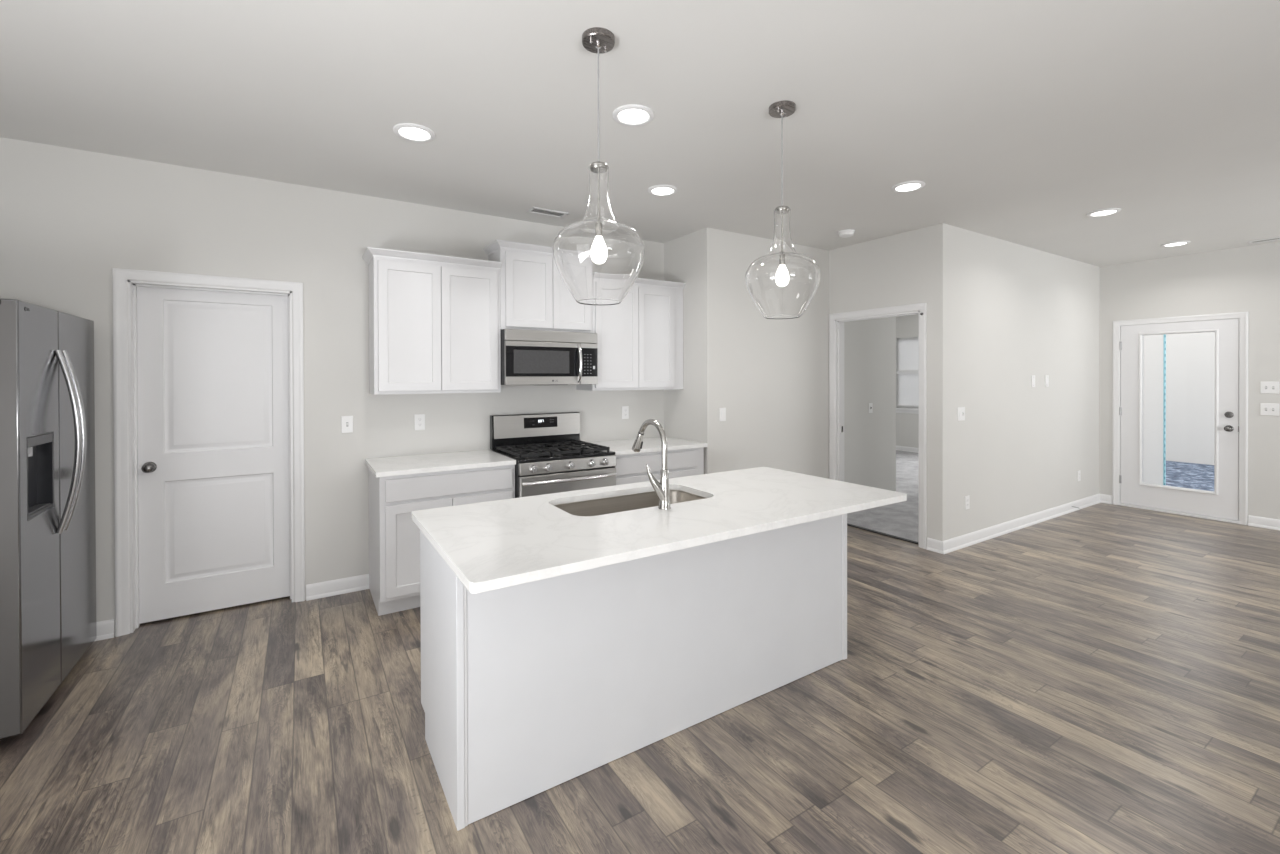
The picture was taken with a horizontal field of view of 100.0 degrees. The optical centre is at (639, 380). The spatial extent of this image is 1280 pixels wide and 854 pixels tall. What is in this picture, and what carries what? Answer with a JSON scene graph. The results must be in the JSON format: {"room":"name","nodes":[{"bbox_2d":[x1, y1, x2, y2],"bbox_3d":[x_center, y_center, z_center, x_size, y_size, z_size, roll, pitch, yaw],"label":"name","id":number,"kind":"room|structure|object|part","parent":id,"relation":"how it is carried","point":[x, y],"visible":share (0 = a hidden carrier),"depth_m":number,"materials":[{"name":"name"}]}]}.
{"room":"kitchen","nodes":[
{"label":"kitchen","id":0,"kind":"room"},
{"bbox_2d":[0,137,663,621],"bbox_3d":[-1.794,0.083,3.946,4.976,2.766,0.130,0,0,-32],"label":"wall","id":1,"kind":"structure","parent":0,"point":[69,217],"depth_m":3.59,"materials":[{"name":"beige paint"}]},
{"bbox_2d":[95,619,114,640],"bbox_3d":[-3.379,1.426,2.856,0.856,0.100,0.022,0,0,-32],"label":"baseboard","id":2,"kind":"structure","parent":1,"relation":"attached to","point":[105,629],"depth_m":3.06,"materials":[{"name":"white paint"}]},
{"bbox_2d":[112,268,304,636],"bbox_3d":[-2.662,0.413,3.386,0.924,2.116,0.148,0,0,-32],"label":"door frame","id":3,"kind":"structure","parent":1,"relation":"attached to","point":[125,377],"depth_m":3.18,"materials":[{"name":"white paint"}]},
{"bbox_2d":[137,286,289,623],"bbox_3d":[-2.675,0.444,3.405,0.772,2.027,0.102,0,0,-32],"label":"door","id":4,"kind":"structure","parent":1,"relation":"in","point":[213,367],"depth_m":3.40,"materials":[{"name":"white paint"}]},
{"bbox_3d":[-2.939,0.525,3.211,0.057,0.057,0.058,0,0,-32],"label":"knob","id":5,"kind":"part","parent":4,"relation":"part of","materials":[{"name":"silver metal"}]},
{"bbox_2d":[306,574,368,600],"bbox_3d":[-2.068,1.418,3.688,0.377,0.100,0.022,0,0,-32],"label":"baseboard","id":6,"kind":"structure","parent":1,"relation":"attached to","point":[361,582],"depth_m":3.68,"materials":[{"name":"white paint"}]},
{"bbox_2d":[341,416,352,432],"bbox_3d":[-2.023,0.306,3.715,0.072,0.117,0.017,0,0,-32],"label":"light switch","id":7,"kind":"object","parent":1,"relation":"attached to","point":[346,421],"visible":1,"depth_m":3.71,"materials":[{"name":"white plastic"}]},
{"bbox_2d":[415,414,424,429],"bbox_3d":[-1.627,0.310,3.971,0.072,0.117,0.008,0,0,-32],"label":"wall outlet","id":8,"kind":"object","parent":1,"relation":"attached to","point":[419,418],"visible":1,"depth_m":3.97,"materials":[{"name":"white plastic"}]},
{"bbox_2d":[362,247,501,394],"bbox_3d":[-1.480,-0.387,3.861,0.886,0.959,0.345,0,0,-32],"label":"upper cabinet","id":9,"kind":"object","parent":1,"relation":"attached to","point":[434,320],"visible":1,"depth_m":3.72,"materials":[{"name":"white paint"}]},
{"bbox_3d":[-1.557,-0.360,3.644,0.396,0.865,0.019,0,0,-32],"label":"door","id":10,"kind":"part","parent":9,"relation":"part of","materials":[{"name":"white paint"}]},
{"bbox_3d":[-1.481,-0.841,3.858,0.886,0.052,0.345,0,0,-32],"label":"crown molding","id":11,"kind":"part","parent":9,"relation":"part of","materials":[{"name":"white paint"}]},
{"bbox_3d":[-1.218,-0.362,3.859,0.398,0.865,0.019,0,0,-32],"label":"door","id":12,"kind":"part","parent":9,"relation":"part of","materials":[{"name":"white paint"}]},
{"bbox_2d":[483,239,591,332],"bbox_3d":[-0.784,-0.707,4.301,0.841,0.652,0.345,0,0,-32],"label":"upper cabinet","id":13,"kind":"object","parent":1,"relation":"attached to","point":[534,295],"visible":0.7,"depth_m":4.12,"materials":[{"name":"white paint"}]},
{"bbox_3d":[-0.784,-1.007,4.300,0.841,0.052,0.345,0,0,-32],"label":"crown molding","id":14,"kind":"part","parent":13,"relation":"part of","materials":[{"name":"white paint"}]},
{"bbox_3d":[-0.842,-0.680,4.096,0.372,0.558,0.019,0,0,-32],"label":"door","id":15,"kind":"part","parent":13,"relation":"part of","materials":[{"name":"white paint"}]},
{"bbox_2d":[500,329,597,384],"bbox_3d":[-0.751,-0.169,4.255,0.757,0.415,0.459,0,0,-32],"label":"microwave","id":16,"kind":"object","parent":13,"relation":"attached to","point":[528,357],"visible":0.98,"depth_m":4.09,"materials":[{"name":"silver metal"}]},
{"bbox_3d":[-0.732,-0.127,4.084,0.602,0.326,0.031,0,0,-32],"label":"door","id":17,"kind":"part","parent":16,"relation":"part of","materials":[{"name":"silver metal"}]},
{"bbox_3d":[-0.724,-0.141,4.069,0.598,0.226,0.002,0,0,-32],"label":"door glass","id":18,"kind":"part","parent":16,"relation":"part of","materials":[{"name":"black glass"}]},
{"bbox_3d":[-0.668,-0.334,4.124,0.755,0.082,0.031,0,0,-32],"label":"vent trim","id":19,"kind":"part","parent":16,"relation":"part of","materials":[{"name":"silver metal"}]},
{"bbox_3d":[-0.471,-0.131,4.198,0.026,0.301,0.064,0,0,-32],"label":"handle","id":20,"kind":"part","parent":16,"relation":"part of","materials":[{"name":"silver metal"}]},
{"bbox_3d":[-0.412,-0.129,4.287,0.151,0.326,0.031,0,0,-32],"label":"control panel","id":21,"kind":"part","parent":16,"relation":"part of","materials":[{"name":"silver metal"}]},
{"bbox_3d":[-0.401,-0.143,4.274,0.144,0.226,0.002,0,0,-32],"label":"keypad glass","id":22,"kind":"part","parent":16,"relation":"part of","materials":[{"name":"black glass"}]},
{"bbox_3d":[-0.542,-0.682,4.286,0.328,0.558,0.019,0,0,-32],"label":"door","id":23,"kind":"part","parent":13,"relation":"part of","materials":[{"name":"white paint"}]},
{"bbox_2d":[622,406,628,418],"bbox_3d":[-0.134,0.296,4.918,0.072,0.117,0.008,0,0,-32],"label":"wall outlet","id":24,"kind":"object","parent":1,"relation":"attached to","point":[625,409],"visible":1,"depth_m":4.92,"materials":[{"name":"white plastic"}]},
{"bbox_2d":[576,278,685,390],"bbox_3d":[-0.069,-0.396,4.756,0.927,0.959,0.345,0,0,-32],"label":"upper cabinet","id":25,"kind":"object","parent":1,"relation":"attached to","point":[640,337],"visible":0.85,"depth_m":4.63,"materials":[{"name":"white paint"}]},
{"bbox_3d":[-0.191,-0.369,4.510,0.412,0.865,0.019,0,0,-32],"label":"door","id":26,"kind":"part","parent":25,"relation":"part of","materials":[{"name":"white paint"}]},
{"bbox_3d":[0.147,-0.371,4.724,0.380,0.865,0.019,0,0,-32],"label":"door","id":27,"kind":"part","parent":25,"relation":"part of","materials":[{"name":"white paint"}]},
{"bbox_3d":[0.012,-0.849,4.624,0.927,0.052,0.040,0,0,-32],"label":"crown molding","id":28,"kind":"part","parent":25,"relation":"part of","materials":[{"name":"white paint"}]},
{"bbox_2d":[0,450,1279,853],"bbox_3d":[2.119,1.508,4.339,11.990,0.130,10.150,0,0,-32],"label":"floor","id":29,"kind":"structure","parent":0,"point":[1100,678],"depth_m":2.24,"materials":[{"name":"laminate"}]},
{"bbox_2d":[0,299,96,738],"bbox_3d":[-3.041,0.570,2.388,0.843,1.815,0.962,0,0,-32],"label":"refrigerator","id":30,"kind":"object","parent":29,"relation":"on","point":[48,517],"visible":1,"depth_m":2.37,"materials":[{"name":"grey metal"}]},
{"bbox_3d":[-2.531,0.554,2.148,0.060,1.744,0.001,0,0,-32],"label":"door","id":31,"kind":"part","parent":30,"relation":"part of","materials":[{"name":"silver metal"}]},
{"bbox_3d":[-2.643,0.553,2.328,0.070,1.758,0.423,0,0,-32],"label":"door","id":32,"kind":"part","parent":30,"relation":"part of","materials":[{"name":"silver metal"}]},
{"bbox_3d":[-2.615,0.307,2.293,0.026,0.040,0.063,0,0,-32],"label":"dispenser spout","id":33,"kind":"part","parent":30,"relation":"part of","materials":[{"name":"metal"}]},
{"bbox_3d":[-2.678,0.286,2.518,0.088,0.856,0.023,0,0,-32],"label":"handle","id":34,"kind":"part","parent":30,"relation":"part of","materials":[{"name":"metal"}]},
{"bbox_3d":[-2.715,0.286,2.576,0.088,0.856,0.023,0,0,-32],"label":"handle","id":35,"kind":"part","parent":30,"relation":"part of","materials":[{"name":"metal"}]},
{"bbox_3d":[-2.900,0.552,2.732,0.070,1.758,0.523,0,0,-32],"label":"door","id":36,"kind":"part","parent":30,"relation":"part of","materials":[{"name":"silver metal"}]},
{"bbox_2d":[368,465,514,615],"bbox_3d":[-1.386,1.024,3.755,0.852,0.883,0.634,0,0,-32],"label":"base cabinet","id":37,"kind":"object","parent":29,"relation":"on","point":[394,538],"visible":0.48,"depth_m":3.38,"materials":[{"name":"white paint"}]},
{"bbox_3d":[-1.388,1.050,3.390,0.393,0.565,0.019,0,0,-32],"label":"door","id":38,"kind":"part","parent":37,"relation":"part of","materials":[{"name":"white paint"}]},
{"bbox_2d":[365,450,515,476],"bbox_3d":[-1.393,0.567,3.741,0.872,0.030,0.648,0,0,-32],"label":"countertop","id":39,"kind":"structure","parent":37,"relation":"on","point":[425,463],"depth_m":3.62,"materials":[{"name":"white stone"}]},
{"bbox_3d":[-1.218,0.677,3.496,0.797,0.136,0.019,0,0,-32],"label":"drawer","id":40,"kind":"part","parent":37,"relation":"part of","materials":[{"name":"white paint"}]},
{"bbox_3d":[-1.050,1.048,3.604,0.400,0.565,0.019,0,0,-32],"label":"door","id":41,"kind":"part","parent":37,"relation":"part of","materials":[{"name":"white paint"}]},
{"bbox_2d":[490,412,615,497],"bbox_3d":[-0.664,0.869,4.128,0.759,1.186,0.747,0,0,-32],"label":"gas range","id":42,"kind":"object","parent":29,"relation":"on","point":[550,456],"visible":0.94,"depth_m":4.01,"materials":[{"name":"silver metal"}]},
{"bbox_3d":[-0.730,0.612,3.696,0.057,0.057,0.032,0,0,-32],"label":"knob","id":43,"kind":"part","parent":42,"relation":"part of","materials":[{"name":"silver metal"}]},
{"bbox_3d":[-0.826,0.368,4.387,0.743,0.177,0.016,0,0,-32],"label":"backguard panel","id":44,"kind":"part","parent":42,"relation":"part of","materials":[{"name":"silver metal"}]},
{"bbox_3d":[-0.638,0.611,3.754,0.057,0.057,0.032,0,0,-32],"label":"knob","id":45,"kind":"part","parent":42,"relation":"part of","materials":[{"name":"silver metal"}]},
{"bbox_2d":[492,444,614,463],"bbox_3d":[-0.669,0.556,4.132,0.759,0.022,0.612,0,0,-32],"label":"cooktop","id":46,"kind":"object","parent":42,"relation":"in","point":[557,457],"depth_m":3.95,"materials":[{"name":"black metal"}]},
{"bbox_3d":[-0.506,0.610,3.876,0.755,0.082,0.041,0,0,-32],"label":"control panel","id":47,"kind":"part","parent":42,"relation":"part of","materials":[{"name":"silver metal"}]},
{"bbox_3d":[-0.506,0.974,3.879,0.753,0.627,0.039,0,0,-32],"label":"oven door","id":48,"kind":"part","parent":42,"relation":"part of","materials":[{"name":"silver metal"}]},
{"bbox_3d":[-0.483,0.706,3.840,0.733,0.025,0.068,0,0,-32],"label":"oven handle","id":49,"kind":"part","parent":42,"relation":"part of","materials":[{"name":"silver metal"}]},
{"bbox_3d":[-0.492,0.610,3.847,0.057,0.057,0.032,0,0,-32],"label":"knob","id":50,"kind":"part","parent":42,"relation":"part of","materials":[{"name":"silver metal"}]},
{"bbox_3d":[-0.348,0.609,3.938,0.057,0.057,0.032,0,0,-32],"label":"knob","id":51,"kind":"part","parent":42,"relation":"part of","materials":[{"name":"silver metal"}]},
{"bbox_3d":[-0.256,0.609,3.997,0.057,0.057,0.032,0,0,-32],"label":"knob","id":52,"kind":"part","parent":42,"relation":"part of","materials":[{"name":"silver metal"}]},
{"bbox_2d":[420,514,846,830],"bbox_3d":[0.080,1.027,2.552,1.999,0.883,0.621,0,0,-32],"label":"kitchen island","id":53,"kind":"object","parent":29,"relation":"on","point":[529,689],"visible":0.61,"depth_m":2.09,"materials":[{"name":"white paint"}]},
{"bbox_3d":[-0.754,1.032,2.024,0.024,0.883,0.621,0,0,-32],"label":"panel","id":54,"kind":"part","parent":53,"relation":"part of","materials":[{"name":"white wood"}]},
{"bbox_2d":[412,467,906,593],"bbox_3d":[0.162,0.570,2.448,2.092,0.030,0.958,0,0,-32],"label":"island countertop","id":55,"kind":"structure","parent":53,"relation":"on","point":[490,545],"depth_m":2.12,"materials":[{"name":"white stone"}]},
{"bbox_2d":[554,490,704,515],"bbox_3d":[-0.031,0.694,2.531,0.771,0.216,0.400,0,0,-32],"label":"sink","id":56,"kind":"object","parent":55,"relation":"in","point":[596,507],"visible":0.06,"depth_m":2.71,"materials":[{"name":"silver metal"}]},
{"bbox_2d":[632,419,670,509],"bbox_3d":[0.022,0.365,2.411,0.113,0.381,0.277,0,0,-32],"label":"faucet","id":57,"kind":"object","parent":55,"relation":"on","point":[662,489],"visible":1,"depth_m":2.32,"materials":[{"name":"silver metal"}]},
{"bbox_3d":[0.057,0.281,2.410,0.026,0.213,0.210,0,0,-32],"label":"spout","id":58,"kind":"part","parent":57,"relation":"part of","materials":[{"name":"silver metal"}]},
{"bbox_3d":[0.077,0.443,2.318,0.105,0.165,0.048,0,0,-32],"label":"lever","id":59,"kind":"part","parent":57,"relation":"part of","materials":[{"name":"silver metal"}]},
{"bbox_3d":[0.913,1.022,3.081,0.024,0.883,0.621,0,0,-32],"label":"panel","id":60,"kind":"part","parent":53,"relation":"part of","materials":[{"name":"white wood"}]},
{"bbox_2d":[614,447,703,484],"bbox_3d":[0.006,1.016,4.637,0.910,0.883,0.634,0,0,-32],"label":"base cabinet","id":61,"kind":"object","parent":29,"relation":"on","point":[630,468],"visible":0.26,"depth_m":4.35,"materials":[{"name":"white paint"}]},
{"bbox_3d":[-0.023,1.042,4.255,0.408,0.565,0.019,0,0,-32],"label":"door","id":62,"kind":"part","parent":61,"relation":"part of","materials":[{"name":"white paint"}]},
{"bbox_2d":[583,437,706,454],"bbox_3d":[0.016,0.558,4.635,0.927,0.030,0.648,0,0,-32],"label":"countertop","id":63,"kind":"structure","parent":61,"relation":"on","point":[653,444],"depth_m":4.54,"materials":[{"name":"white stone"}]},
{"bbox_3d":[0.142,0.668,4.358,0.800,0.136,0.019,0,0,-32],"label":"drawer","id":64,"kind":"part","parent":61,"relation":"part of","materials":[{"name":"white paint"}]},
{"bbox_3d":[0.317,1.040,4.471,0.388,0.565,0.019,0,0,-32],"label":"door","id":65,"kind":"part","parent":61,"relation":"part of","materials":[{"name":"white paint"}]},
{"bbox_2d":[847,523,918,544],"bbox_3d":[2.261,1.443,5.082,0.038,0.012,0.851,0,0,-32],"label":"threshold","id":66,"kind":"object","parent":29,"relation":"on","point":[851,525],"visible":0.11,"depth_m":5.03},
{"bbox_2d":[0,0,1279,266],"bbox_3d":[1.787,-1.363,2.933,9.954,0.120,8.150,0,0,-32],"label":"ceiling","id":67,"kind":"structure","parent":0,"point":[1019,121],"depth_m":2.55,"materials":[{"name":"paint"}]},
{"bbox_2d":[393,123,434,141],"bbox_3d":[-1.178,-1.289,2.806,0.204,0.012,0.204,0,0,-32],"label":"recessed light","id":68,"kind":"object","parent":67,"relation":"in","point":[408,131],"visible":1,"depth_m":2.79,"materials":[{"name":"white paint"}]},
{"bbox_2d":[527,207,568,217],"bbox_3d":[-0.714,-1.300,4.166,0.294,0.008,0.134,0,0,-32],"label":"ceiling vent","id":69,"kind":"object","parent":67,"relation":"in","point":[536,210],"visible":1,"depth_m":4.16,"materials":[{"name":"white metal"}]},
{"bbox_2d":[553,27,644,304],"bbox_3d":[-0.156,-0.794,2.033,0.347,0.999,0.347,0,0,-32],"label":"pendant light","id":70,"kind":"object","parent":67,"relation":"hanging from","point":[599,258],"visible":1,"depth_m":1.93,"materials":[{"name":"clear glass"}]},
{"bbox_3d":[-0.155,-0.549,2.034,0.347,0.509,0.347,0,0,-32],"label":"lamp shade","id":71,"kind":"part","parent":70,"relation":"part of","materials":[{"name":"clear glass"}]},
{"bbox_3d":[-0.157,-1.031,2.032,0.006,0.448,0.006,0,0,-32],"label":"cord","id":72,"kind":"part","parent":70,"relation":"part of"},
{"bbox_2d":[612,104,653,125],"bbox_3d":[-0.032,-1.291,2.627,0.204,0.012,0.204,0,0,-32],"label":"recessed light","id":73,"kind":"object","parent":67,"relation":"in","point":[631,114],"visible":1,"depth_m":2.61,"materials":[{"name":"white plastic"}]},
{"bbox_2d":[648,185,677,195],"bbox_3d":[0.155,-1.297,3.683,0.204,0.012,0.204,0,0,-32],"label":"recessed light","id":74,"kind":"object","parent":67,"relation":"in","point":[657,190],"visible":1,"depth_m":3.66,"materials":[{"name":"white plastic"}]},
{"bbox_2d":[745,100,820,318],"bbox_3d":[0.677,-0.799,2.557,0.347,0.999,0.347,0,0,-32],"label":"pendant light","id":75,"kind":"object","parent":67,"relation":"hanging from","point":[782,283],"visible":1,"depth_m":2.46,"materials":[{"name":"clear glass"}]},
{"bbox_3d":[0.676,-1.036,2.556,0.006,0.448,0.006,0,0,-32],"label":"cord","id":76,"kind":"part","parent":75,"relation":"part of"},
{"bbox_3d":[0.677,-0.554,2.559,0.347,0.509,0.347,0,0,-32],"label":"lamp shade","id":77,"kind":"part","parent":75,"relation":"part of","materials":[{"name":"clear glass"}]},
{"bbox_2d":[838,229,854,237],"bbox_3d":[1.823,-1.292,4.750,0.140,0.043,0.140,0,0,-32],"label":"smoke detector","id":78,"kind":"object","parent":67,"relation":"attached to","point":[843,233],"visible":1,"depth_m":4.71,"materials":[{"name":"white plastic"}]},
{"bbox_2d":[891,181,924,192],"bbox_3d":[1.806,-1.301,3.621,0.204,0.012,0.204,0,0,-32],"label":"recessed light","id":79,"kind":"object","parent":67,"relation":"in","point":[909,186],"visible":1,"depth_m":3.60,"materials":[{"name":"white plastic"}]},
{"bbox_2d":[1087,208,1120,216],"bbox_3d":[3.625,-1.309,4.202,0.204,0.012,0.204,0,0,-32],"label":"recessed light","id":80,"kind":"object","parent":67,"relation":"in","point":[1109,211],"visible":1,"depth_m":4.18,"materials":[{"name":"white plastic"}]},
{"bbox_2d":[1161,241,1190,246],"bbox_3d":[5.190,-1.319,5.208,0.204,0.012,0.204,0,0,-32],"label":"recessed light","id":81,"kind":"object","parent":67,"relation":"in","point":[1178,243],"visible":1,"depth_m":5.20,"materials":[{"name":"white plastic"}]},
{"bbox_2d":[1248,237,1279,243],"bbox_3d":[5.938,-1.322,5.039,0.124,0.008,0.304,0,0,-32],"label":"ceiling vent","id":82,"kind":"object","parent":67,"relation":"in","point":[1275,238],"visible":1,"depth_m":5.08,"materials":[{"name":"white metal"}]},
{"bbox_2d":[664,227,718,473],"bbox_3d":[0.460,0.072,4.917,0.130,2.766,0.644,0,0,-32],"label":"wall","id":83,"kind":"structure","parent":0,"point":[691,413],"depth_m":4.71,"materials":[{"name":"beige paint"}]},
{"bbox_2d":[719,230,828,478],"bbox_3d":[1.271,0.069,5.127,1.465,2.766,0.130,0,0,-32],"label":"wall","id":84,"kind":"structure","parent":0,"point":[774,373],"depth_m":5.00,"materials":[{"name":"beige paint"}]},
{"bbox_2d":[719,408,725,420],"bbox_3d":[0.724,0.300,4.698,0.072,0.117,0.010,0,0,-32],"label":"light switch","id":85,"kind":"object","parent":84,"relation":"attached to","point":[722,411],"visible":1,"depth_m":4.69,"materials":[{"name":"white plastic"}]},
{"bbox_2d":[844,317,895,491],"bbox_3d":[1.549,0.053,7.838,1.649,2.766,3.620,0,0,-32],"label":"wall","id":86,"kind":"structure","parent":0,"point":[869,345],"depth_m":6.47,"materials":[{"name":"beige paint"}]},
{"bbox_2d":[869,403,872,412],"bbox_3d":[2.781,0.335,6.467,0.072,0.117,0.017,0,0,-32],"label":"light switch","id":87,"kind":"object","parent":86,"relation":"attached to","point":[870,404],"visible":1,"depth_m":6.47,"materials":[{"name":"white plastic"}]},
{"bbox_2d":[829,223,950,540],"bbox_3d":[2.144,0.066,5.240,0.130,2.766,1.666,0,0,-32],"label":"wall","id":88,"kind":"structure","parent":0,"point":[914,266],"depth_m":4.61,"materials":[{"name":"beige paint"}]},
{"bbox_2d":[829,303,926,548],"bbox_3d":[2.246,0.391,5.072,0.168,2.116,1.010,0,0,-32],"label":"door frame","id":89,"kind":"structure","parent":88,"relation":"attached to","point":[836,327],"depth_m":5.28,"materials":[{"name":"white paint"}]},
{"bbox_2d":[926,538,943,553],"bbox_3d":[2.501,1.401,4.547,0.022,0.100,0.148,0,0,-32],"label":"baseboard","id":90,"kind":"structure","parent":88,"relation":"attached to","point":[933,545],"depth_m":4.55,"materials":[{"name":"white paint"}]},
{"bbox_2d":[896,314,918,447],"bbox_3d":[5.864,0.031,9.725,0.120,2.766,5.255,0,0,-32],"label":"wall","id":91,"kind":"structure","parent":0,"point":[907,424],"depth_m":10.57,"materials":[{"name":"beige paint"}]},
{"bbox_2d":[896,337,918,413],"bbox_3d":[5.386,-0.094,10.398,0.125,1.490,0.995,0,0,-32],"label":"window","id":92,"kind":"structure","parent":91,"relation":"in","point":[907,371],"depth_m":10.56,"materials":[{"name":"white paint"}]},
{"bbox_3d":[5.358,0.569,10.383,0.055,0.035,0.995,0,0,-32],"label":"sill","id":93,"kind":"part","parent":92,"relation":"part of","materials":[{"name":"white paint"}]},
{"bbox_2d":[896,446,918,452],"bbox_3d":[5.803,1.364,9.703,0.022,0.100,5.036,0,0,-32],"label":"baseboard","id":94,"kind":"structure","parent":91,"relation":"attached to","point":[900,448],"depth_m":10.55,"materials":[{"name":"white paint"}]},
{"bbox_2d":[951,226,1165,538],"bbox_3d":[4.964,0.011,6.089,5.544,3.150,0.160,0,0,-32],"label":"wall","id":95,"kind":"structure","parent":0,"point":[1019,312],"depth_m":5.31,"materials":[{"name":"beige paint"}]},
{"bbox_2d":[957,407,964,420],"bbox_3d":[2.787,0.292,4.652,0.118,0.117,0.017,0,0,-32],"label":"light switch","id":96,"kind":"object","parent":95,"relation":"attached to","point":[960,410],"visible":1,"depth_m":4.64,"materials":[{"name":"white plastic"}]},
{"bbox_2d":[965,496,969,509],"bbox_3d":[2.872,1.073,4.715,0.072,0.117,0.008,0,0,-32],"label":"wall outlet","id":97,"kind":"object","parent":95,"relation":"attached to","point":[967,498],"visible":1,"depth_m":4.71,"materials":[{"name":"white plastic"}]},
{"bbox_2d":[943,494,1100,553],"bbox_3d":[3.968,1.393,5.402,3.415,0.100,0.022,0,0,-32],"label":"baseboard","id":98,"kind":"structure","parent":95,"relation":"attached to","point":[950,545],"depth_m":5.17,"materials":[{"name":"white paint"}]},
{"bbox_2d":[1031,375,1034,386],"bbox_3d":[3.944,0.010,5.389,0.072,0.117,0.010,0,0,-32],"label":"blank plate","id":99,"kind":"object","parent":95,"relation":"attached to","point":[1032,376],"visible":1,"depth_m":5.38,"materials":[{"name":"white plastic"}]},
{"bbox_2d":[1045,375,1048,386],"bbox_3d":[4.204,0.008,5.554,0.072,0.117,0.010,0,0,-32],"label":"blank plate","id":100,"kind":"object","parent":95,"relation":"attached to","point":[1046,376],"visible":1,"depth_m":5.55,"materials":[{"name":"white plastic"}]},
{"bbox_2d":[1077,470,1080,480],"bbox_3d":[4.907,1.069,6.005,0.072,0.117,0.008,0,0,-32],"label":"wall outlet","id":101,"kind":"object","parent":95,"relation":"attached to","point":[1079,471],"visible":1,"depth_m":6.00,"materials":[{"name":"white plastic"}]},
{"bbox_2d":[1099,242,1279,519],"bbox_3d":[6.788,0.059,4.242,0.120,2.766,4.994,0,0,-32],"label":"wall","id":102,"kind":"structure","parent":0,"point":[1240,279],"depth_m":5.45,"materials":[{"name":"beige paint"}]},
{"bbox_2d":[1100,494,1111,503],"bbox_3d":[5.427,1.384,6.269,0.022,0.100,0.122,0,0,-32],"label":"baseboard","id":103,"kind":"structure","parent":102,"relation":"attached to","point":[1104,498],"depth_m":6.26,"materials":[{"name":"white paint"}]},
{"bbox_2d":[1119,318,1238,519],"bbox_3d":[5.740,0.393,5.769,0.110,2.026,0.926,0,0,-32],"label":"door","id":104,"kind":"structure","parent":102,"relation":"in","point":[1223,502],"depth_m":5.68,"materials":[{"name":"white paint"}]},
{"bbox_3d":[5.753,0.326,5.759,0.018,1.702,0.617,0,0,-32],"label":"glazing frame","id":105,"kind":"part","parent":104,"relation":"part of","materials":[{"name":"white paint"}]},
{"bbox_3d":[5.935,0.488,5.422,0.066,0.057,0.057,0,0,-32],"label":"knob","id":106,"kind":"part","parent":104,"relation":"part of","materials":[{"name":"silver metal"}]},
{"bbox_2d":[1112,312,1247,524],"bbox_3d":[5.792,0.378,5.798,0.140,2.116,1.047,0,0,-32],"label":"door frame","id":107,"kind":"structure","parent":102,"relation":"attached to","point":[1243,316],"depth_m":5.65,"materials":[{"name":"white paint"}]},
{"bbox_2d":[1260,403,1278,415],"bbox_3d":[6.098,0.283,5.206,0.017,0.117,0.118,0,0,-32],"label":"light switch","id":108,"kind":"object","parent":102,"relation":"attached to","point":[1272,409],"visible":1,"depth_m":5.21,"materials":[{"name":"white plastic"}]},
{"bbox_2d":[1260,382,1278,393],"bbox_3d":[6.097,0.072,5.204,0.017,0.117,0.118,0,0,-32],"label":"light switch","id":109,"kind":"object","parent":102,"relation":"attached to","point":[1266,387],"visible":1,"depth_m":5.21,"materials":[{"name":"white plastic"}]},
{"bbox_2d":[1248,515,1279,529],"bbox_3d":[7.013,1.394,3.768,0.022,0.100,3.684,0,0,-32],"label":"baseboard","id":110,"kind":"structure","parent":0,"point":[1269,523],"depth_m":5.23,"materials":[{"name":"white paint"}]},
{"label":"outside","id":111,"kind":"structure","parent":0,"visible":0},
{"bbox_2d":[1166,461,1214,490],"bbox_3d":[9.151,1.667,7.586,7.436,0.200,15.000,0,0,-32],"label":"ground","id":112,"kind":"structure","parent":111,"point":[1178,474],"depth_m":8.80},
{"bbox_2d":[1166,332,1214,464],"bbox_3d":[12.382,-0.214,7.081,0.300,3.550,10.700,0,0,-32],"label":"wall","id":113,"kind":"structure","parent":112,"relation":"on","point":[1190,357],"depth_m":10.07,"materials":[{"name":"white"}]}
]}

